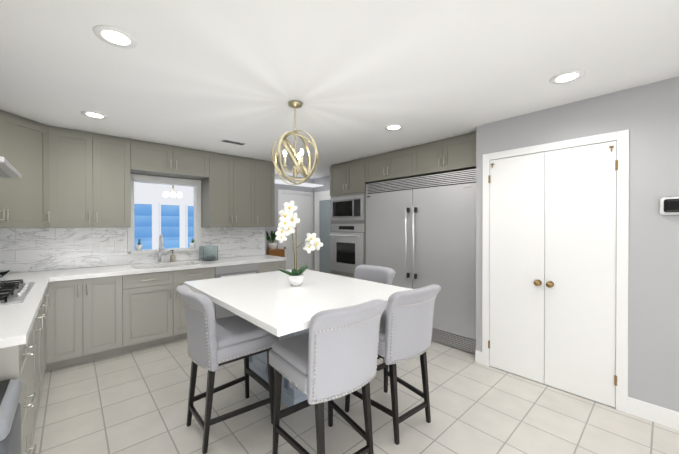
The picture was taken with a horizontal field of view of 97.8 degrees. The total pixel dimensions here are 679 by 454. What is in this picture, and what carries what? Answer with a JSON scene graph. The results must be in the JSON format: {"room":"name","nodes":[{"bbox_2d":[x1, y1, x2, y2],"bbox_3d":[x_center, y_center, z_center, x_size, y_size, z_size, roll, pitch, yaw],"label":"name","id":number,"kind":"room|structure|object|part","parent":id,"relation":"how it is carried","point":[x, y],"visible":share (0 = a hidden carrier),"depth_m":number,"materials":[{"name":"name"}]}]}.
{"room":"kitchen","nodes":[
{"label":"kitchen","id":0,"kind":"room"},
{"bbox_2d":[16,173,265,272],"bbox_3d":[-2.455,0.170,3.925,3.220,2.410,0.100,0,0,-42],"label":"wall","id":1,"kind":"structure","parent":0,"point":[201,220],"depth_m":4.08,"materials":[{"name":"paint"}]},
{"bbox_2d":[0,110,59,227],"bbox_3d":[-3.145,-0.510,2.800,0.687,1.036,0.633,0,0,-42],"label":"upper cabinet","id":2,"kind":"object","parent":1,"relation":"attached to","point":[32,147],"depth_m":2.81,"materials":[{"name":"paint"}]},
{"bbox_2d":[60,127,99,227],"bbox_3d":[-2.888,-0.512,3.207,0.440,1.036,0.375,0,0,-42],"label":"upper cabinet","id":3,"kind":"object","parent":1,"relation":"attached to","point":[72,178],"depth_m":3.14,"materials":[{"name":"paint"}]},
{"bbox_2d":[100,134,131,227],"bbox_3d":[-2.680,-0.513,3.425,0.400,1.036,0.331,0,0,-42],"label":"upper cabinet","id":4,"kind":"object","parent":1,"relation":"attached to","point":[115,152],"depth_m":3.35,"materials":[{"name":"paint"}]},
{"bbox_2d":[114,241,121,250],"bbox_3d":[-2.703,0.236,3.618,0.070,0.120,0.004,0,0,-42],"label":"electrical outlet plate","id":5,"kind":"object","parent":1,"relation":"attached to","point":[118,244],"depth_m":3.62,"materials":[{"name":"white paint"}]},
{"bbox_2d":[127,174,200,253],"bbox_3d":[-2.337,-0.166,4.002,0.870,1.000,0.160,0,0,-42],"label":"window","id":6,"kind":"structure","parent":1,"relation":"in","point":[196,184],"depth_m":4.00,"materials":[{"name":"white paint"}]},
{"bbox_2d":[136,238,141,250],"bbox_3d":[-2.548,0.223,3.768,0.076,0.154,0.078,0,0,-42],"label":"pot","id":7,"kind":"object","parent":6,"relation":"on","point":[139,247],"visible":1,"depth_m":3.75,"materials":[{"name":"white ceramic"}]},
{"bbox_2d":[189,239,194,247],"bbox_3d":[-2.084,0.225,4.194,0.076,0.146,0.089,0,0,-42],"label":"pot","id":8,"kind":"object","parent":6,"relation":"on","point":[192,244],"visible":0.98,"depth_m":4.17,"materials":[{"name":"white ceramic"}]},
{"bbox_2d":[132,139,211,181],"bbox_3d":[-2.205,-0.854,3.853,0.880,0.358,0.331,0,0,-42],"label":"upper cabinet","id":9,"kind":"object","parent":1,"relation":"attached to","point":[150,158],"depth_m":3.73,"materials":[{"name":"paint"}]},
{"bbox_2d":[201,152,259,226],"bbox_3d":[-1.612,-0.517,4.391,0.719,1.036,0.331,0,0,-42],"label":"upper cabinet","id":10,"kind":"object","parent":1,"relation":"attached to","point":[230,198],"depth_m":4.24,"materials":[{"name":"paint"}]},
{"bbox_2d":[260,160,274,225],"bbox_3d":[-1.286,-0.519,4.686,0.400,1.036,0.331,0,0,-42],"label":"upper cabinet","id":11,"kind":"object","parent":1,"relation":"attached to","point":[267,168],"depth_m":4.62,"materials":[{"name":"paint"}]},
{"bbox_2d":[266,174,312,248],"bbox_3d":[-1.148,0.160,5.983,1.680,2.410,0.100,0,0,-42],"label":"wall","id":12,"kind":"structure","parent":0,"point":[292,188],"depth_m":5.87,"materials":[{"name":"paint"}]},
{"bbox_2d":[313,176,329,192],"bbox_3d":[0.795,0.165,5.013,0.100,2.410,3.945,0,0,-42],"label":"wall","id":13,"kind":"structure","parent":0,"point":[325,181],"depth_m":6.21,"materials":[{"name":"paint"}]},
{"bbox_2d":[278,189,330,273],"bbox_3d":[-0.537,0.311,5.754,0.879,2.110,1.059,0,0,-42],"label":"door","id":14,"kind":"structure","parent":13,"relation":"in","point":[304,202],"depth_m":6.19,"materials":[{"name":"white paint"}]},
{"bbox_3d":[-0.214,0.310,6.007,0.061,2.110,1.000,0,0,-42],"label":"nook glass door","id":15,"kind":"part","parent":14,"relation":"part of","materials":[{"name":"glass"}]},
{"bbox_2d":[331,132,475,182],"bbox_3d":[0.898,-0.846,4.276,0.726,0.378,2.450,0,0,-42],"label":"upper cabinet","id":16,"kind":"object","parent":13,"relation":"attached to","point":[453,154],"visible":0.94,"depth_m":3.65,"materials":[{"name":"paint"}]},
{"bbox_2d":[0,0,678,178],"bbox_3d":[0.476,-1.050,1.783,4.900,0.050,8.500,0,0,-42],"label":"ceiling","id":17,"kind":"structure","parent":0,"point":[355,77],"depth_m":1.88,"materials":[{"name":"paint"}]},
{"bbox_2d":[81,111,107,118],"bbox_3d":[-2.245,-1.026,2.719,0.196,0.005,0.196,0,0,-42],"label":"recessed light","id":18,"kind":"object","parent":17,"relation":"in","point":[92,114],"visible":0.96,"depth_m":2.71,"materials":[{"name":"white paint"}]},
{"bbox_2d":[93,25,137,48],"bbox_3d":[-1.204,-1.021,1.598,0.196,0.005,0.196,0,0,-42],"label":"recessed light","id":19,"kind":"object","parent":17,"relation":"in","point":[115,36],"visible":1,"depth_m":1.59,"materials":[{"name":"white paint"}]},
{"bbox_2d":[219,139,246,145],"bbox_3d":[-1.288,-1.028,3.599,0.300,0.009,0.120,0,0,-42],"label":"ceiling vent","id":20,"kind":"object","parent":17,"relation":"in","point":[233,142],"visible":1,"depth_m":3.59,"materials":[{"name":"grey metal"}]},
{"bbox_2d":[271,100,318,184],"bbox_3d":[-0.368,-0.688,2.464,0.410,0.674,0.442,0,0,-42],"label":"pendant chandelier","id":21,"kind":"object","parent":17,"relation":"hanging from","point":[307,174],"visible":1,"depth_m":2.43,"materials":[{"name":"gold metal"}]},
{"bbox_2d":[384,124,402,130],"bbox_3d":[0.561,-1.028,3.060,0.196,0.005,0.196,0,0,-42],"label":"recessed light","id":22,"kind":"object","parent":17,"relation":"in","point":[392,127],"visible":1,"depth_m":3.06,"materials":[{"name":"white paint"}]},
{"bbox_2d":[549,70,584,83],"bbox_3d":[1.556,-1.023,2.028,0.196,0.005,0.196,0,0,-42],"label":"recessed light","id":23,"kind":"object","parent":17,"relation":"in","point":[567,76],"visible":1,"depth_m":2.02,"materials":[{"name":"white paint"}]},
{"bbox_2d":[31,338,678,453],"bbox_3d":[0.476,1.410,1.794,4.900,0.050,8.500,0,0,-42],"label":"floor","id":24,"kind":"structure","parent":0,"point":[134,402],"depth_m":2.16,"materials":[{"name":"tile"}]},
{"bbox_2d":[0,379,21,453],"bbox_3d":[-1.408,1.016,1.010,0.423,0.746,0.411,0,0,-42],"label":"trash can","id":25,"kind":"object","parent":24,"relation":"on","point":[10,419],"visible":1,"depth_m":1.12,"materials":[{"name":"silver metal"}]},
{"bbox_2d":[0,335,35,453],"bbox_3d":[-1.796,0.954,1.267,0.622,0.868,0.449,0,0,-42],"label":"base cabinet","id":26,"kind":"object","parent":24,"relation":"on","point":[15,358],"depth_m":1.44,"materials":[{"name":"paint"}]},
{"bbox_2d":[32,315,39,444],"bbox_3d":[-2.078,0.952,1.578,0.621,0.868,0.510,0,0,-42],"label":"base cabinet","id":27,"kind":"object","parent":24,"relation":"on","point":[35,330],"depth_m":1.96,"materials":[{"name":"paint"}]},
{"bbox_2d":[40,303,43,398],"bbox_3d":[-2.461,0.950,2.001,0.621,0.868,0.869,0,0,-42],"label":"base cabinet","id":28,"kind":"object","parent":24,"relation":"on","point":[41,304],"depth_m":2.33,"materials":[{"name":"paint"}]},
{"bbox_2d":[44,279,55,375],"bbox_3d":[-2.805,0.948,2.415,0.667,0.868,0.445,0,0,-42],"label":"base cabinet","id":29,"kind":"object","parent":24,"relation":"on","point":[50,299],"depth_m":2.78,"materials":[{"name":"paint"}]},
{"bbox_2d":[48,275,131,368],"bbox_3d":[-2.692,0.944,3.184,0.649,0.868,0.681,0,0,-42],"label":"base cabinet","id":30,"kind":"object","parent":24,"relation":"on","point":[66,315],"depth_m":3.00,"materials":[{"name":"paint"}]},
{"bbox_2d":[0,279,47,346],"bbox_3d":[-2.282,0.496,1.825,0.637,0.040,1.953,0,0,-42],"label":"countertop","id":31,"kind":"structure","parent":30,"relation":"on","point":[17,320],"depth_m":1.62,"materials":[{"name":"white stone"}]},
{"bbox_2d":[0,279,34,304],"bbox_3d":[-2.464,0.453,2.029,0.480,0.042,0.880,0,0,-42],"label":"cooktop","id":32,"kind":"object","parent":31,"relation":"in","point":[11,292],"visible":1,"depth_m":2.08,"materials":[{"name":"silver metal"}]},
{"bbox_2d":[0,255,283,280],"bbox_3d":[-2.199,0.487,3.647,3.205,0.040,0.636,0,0,-42],"label":"countertop","id":33,"kind":"structure","parent":30,"relation":"on","point":[186,265],"depth_m":3.36,"materials":[{"name":"white stone"}]},
{"bbox_2d":[0,270,9,277],"bbox_3d":[-3.180,0.441,2.730,0.200,0.060,0.200,0,0,-42],"label":"glass bowl","id":34,"kind":"object","parent":33,"relation":"on","point":[3,273],"visible":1,"depth_m":2.75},
{"bbox_2d":[157,234,167,262],"bbox_3d":[-2.260,0.277,3.826,0.131,0.377,0.214,0,0,-42],"label":"faucet","id":35,"kind":"object","parent":33,"relation":"on","point":[161,248],"visible":0.98,"depth_m":3.84,"materials":[{"name":"silver metal"}]},
{"bbox_2d":[170,250,175,261],"bbox_3d":[-2.220,0.385,3.949,0.064,0.160,0.062,0,0,-42],"label":"soap bottle","id":36,"kind":"object","parent":33,"relation":"on","point":[172,257],"visible":1,"depth_m":3.93,"materials":[{"name":"beige"}]},
{"bbox_2d":[199,245,217,260],"bbox_3d":[-1.828,0.364,4.142,0.200,0.200,0.160,0,0,-42],"label":"toaster","id":37,"kind":"object","parent":33,"relation":"on","point":[208,253],"visible":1,"depth_m":4.08,"materials":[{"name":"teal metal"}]},
{"bbox_2d":[266,231,284,256],"bbox_3d":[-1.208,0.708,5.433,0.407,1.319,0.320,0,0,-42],"label":"potted plant","id":38,"kind":"object","parent":33,"relation":"on","point":[272,249],"visible":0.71,"depth_m":5.35,"materials":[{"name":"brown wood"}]},
{"bbox_2d":[132,263,215,350],"bbox_3d":[-2.178,0.942,3.683,1.021,0.868,0.630,0,0,-42],"label":"base cabinet","id":39,"kind":"object","parent":24,"relation":"on","point":[158,310],"depth_m":3.40,"materials":[{"name":"paint"}]},
{"bbox_2d":[177,285,278,453],"bbox_3d":[-0.792,0.892,2.074,0.588,0.983,0.506,0,0,-42],"label":"stool","id":40,"kind":"object","parent":24,"relation":"on","point":[213,343],"visible":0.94,"depth_m":1.90,"materials":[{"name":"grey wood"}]},
{"bbox_3d":[-0.742,0.766,2.119,0.442,0.145,0.476,0,0,-42],"label":"seat","id":41,"kind":"part","parent":40,"relation":"part of","materials":[{"name":"fabric"}]},
{"bbox_2d":[216,263,263,318],"bbox_3d":[-1.578,0.940,4.226,0.719,0.868,0.630,0,0,-42],"label":"base cabinet","id":42,"kind":"object","parent":24,"relation":"on","point":[241,268],"depth_m":3.95,"materials":[{"name":"paint"}]},
{"bbox_2d":[242,317,308,406],"bbox_3d":[-0.456,0.945,2.688,0.500,0.871,0.900,0,0,-42],"label":"kitchen island","id":43,"kind":"object","parent":24,"relation":"on","point":[291,395],"depth_m":2.33,"materials":[{"name":"wood"}]},
{"bbox_2d":[184,269,411,336],"bbox_3d":[-0.362,0.490,2.367,1.210,0.040,1.560,0,0,-42],"label":"island countertop","id":44,"kind":"structure","parent":43,"relation":"on","point":[268,301],"depth_m":2.07,"materials":[{"name":"white stone"}]},
{"bbox_2d":[275,201,322,285],"bbox_3d":[-0.336,0.129,2.412,0.399,0.680,0.195,0,0,-42],"label":"orchid","id":45,"kind":"object","parent":44,"relation":"on","point":[289,219],"visible":1,"depth_m":2.35,"materials":[{"name":"white plant"}]},
{"bbox_2d":[264,259,286,271],"bbox_3d":[-1.190,0.938,4.577,0.449,0.868,0.630,0,0,-42],"label":"base cabinet","id":46,"kind":"object","parent":24,"relation":"on","point":[268,267],"depth_m":4.38,"materials":[{"name":"paint"}]},
{"bbox_2d":[269,299,386,453],"bbox_3d":[-0.072,0.894,1.733,0.506,0.983,0.588,0,0,-38],"label":"stool","id":47,"kind":"object","parent":24,"relation":"on","point":[331,355],"visible":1,"depth_m":1.55,"materials":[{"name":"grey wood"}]},
{"bbox_3d":[-0.114,0.768,1.785,0.476,0.145,0.442,0,0,-38],"label":"seat","id":48,"kind":"part","parent":47,"relation":"part of","materials":[{"name":"fabric"}]},
{"bbox_2d":[329,160,369,277],"bbox_3d":[0.333,0.185,4.876,0.765,2.370,0.806,0,0,-42],"label":"tall cabinet","id":49,"kind":"object","parent":24,"relation":"on","point":[348,183],"visible":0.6,"depth_m":4.63,"materials":[{"name":"paint"}]},
{"bbox_2d":[354,265,394,390],"bbox_3d":[0.186,0.889,2.837,0.588,0.983,0.506,0,0,-42],"label":"stool","id":50,"kind":"object","parent":24,"relation":"on","point":[380,274],"visible":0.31,"depth_m":2.95,"materials":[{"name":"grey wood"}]},
{"bbox_2d":[345,284,440,444],"bbox_3d":[0.377,0.892,2.153,0.506,0.983,0.588,0,0,-38],"label":"stool","id":51,"kind":"object","parent":24,"relation":"on","point":[406,327],"visible":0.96,"depth_m":1.93,"materials":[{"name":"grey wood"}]},
{"bbox_3d":[0.336,0.766,2.205,0.476,0.145,0.442,0,0,-38],"label":"seat","id":52,"kind":"part","parent":51,"relation":"part of","materials":[{"name":"fabric"}]},
{"bbox_2d":[366,169,475,352],"bbox_3d":[1.146,0.371,3.961,0.753,2.008,1.630,0,0,-42],"label":"refrigerator","id":53,"kind":"object","parent":24,"relation":"on","point":[420,231],"visible":0.62,"depth_m":3.52,"materials":[{"name":"grey metal"}]},
{"bbox_2d":[476,124,486,351],"bbox_3d":[1.740,0.173,3.276,0.830,2.410,0.100,0,0,-42],"label":"wall","id":54,"kind":"structure","parent":0,"point":[480,140],"depth_m":3.01,"materials":[{"name":"paint"}]},
{"bbox_2d":[486,76,678,411],"bbox_3d":[2.997,0.182,1.342,0.100,2.410,4.455,0,0,-42],"label":"wall","id":55,"kind":"structure","parent":0,"point":[647,115],"depth_m":2.14,"materials":[{"name":"paint"}]},
{"bbox_2d":[482,129,628,412],"bbox_3d":[1.769,0.329,2.568,0.076,2.105,1.050,0,0,-42],"label":"closet door","id":56,"kind":"structure","parent":55,"relation":"in","point":[550,213],"depth_m":2.50,"materials":[{"name":"white paint"}]},
{"bbox_2d":[628,397,678,429],"bbox_3d":[3.253,1.329,0.980,0.014,0.120,3.305,0,0,-42],"label":"baseboard","id":57,"kind":"structure","parent":55,"relation":"attached to","point":[655,413],"depth_m":2.10,"materials":[{"name":"white paint"}]},
{"bbox_2d":[660,196,678,214],"bbox_3d":[2.286,-0.146,2.023,0.037,0.124,0.136,0,0,-42],"label":"thermostat","id":58,"kind":"object","parent":55,"relation":"attached to","point":[669,205],"visible":1,"depth_m":2.04,"materials":[{"name":"white paint"}]},
{"bbox_3d":[-1.086,0.189,-0.063,0.100,2.410,7.850,0,0,-42],"label":"wall","id":59,"kind":"structure","parent":0,"visible":0},
{"bbox_2d":[0,209,4,221],"bbox_3d":[-1.944,-0.503,1.294,0.448,1.036,3.218,0,0,-42],"label":"upper cabinet","id":60,"kind":"object","parent":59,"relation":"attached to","point":[3,210],"visible":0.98,"depth_m":2.56,"materials":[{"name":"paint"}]},
{"bbox_2d":[0,156,21,178],"bbox_3d":[-2.487,-0.705,1.936,0.490,0.637,0.860,0,0,-42],"label":"range hood","id":61,"kind":"object","parent":59,"relation":"attached to","point":[8,169],"visible":1,"depth_m":2.09,"materials":[{"name":"silver metal"}]},
{"label":"outside","id":62,"kind":"structure","parent":0,"visible":0},
{"bbox_2d":[134,179,323,249],"bbox_3d":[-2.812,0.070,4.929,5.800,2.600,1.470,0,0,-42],"label":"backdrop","id":63,"kind":"structure","parent":62,"point":[166,212],"depth_m":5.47,"materials":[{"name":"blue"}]}
]}

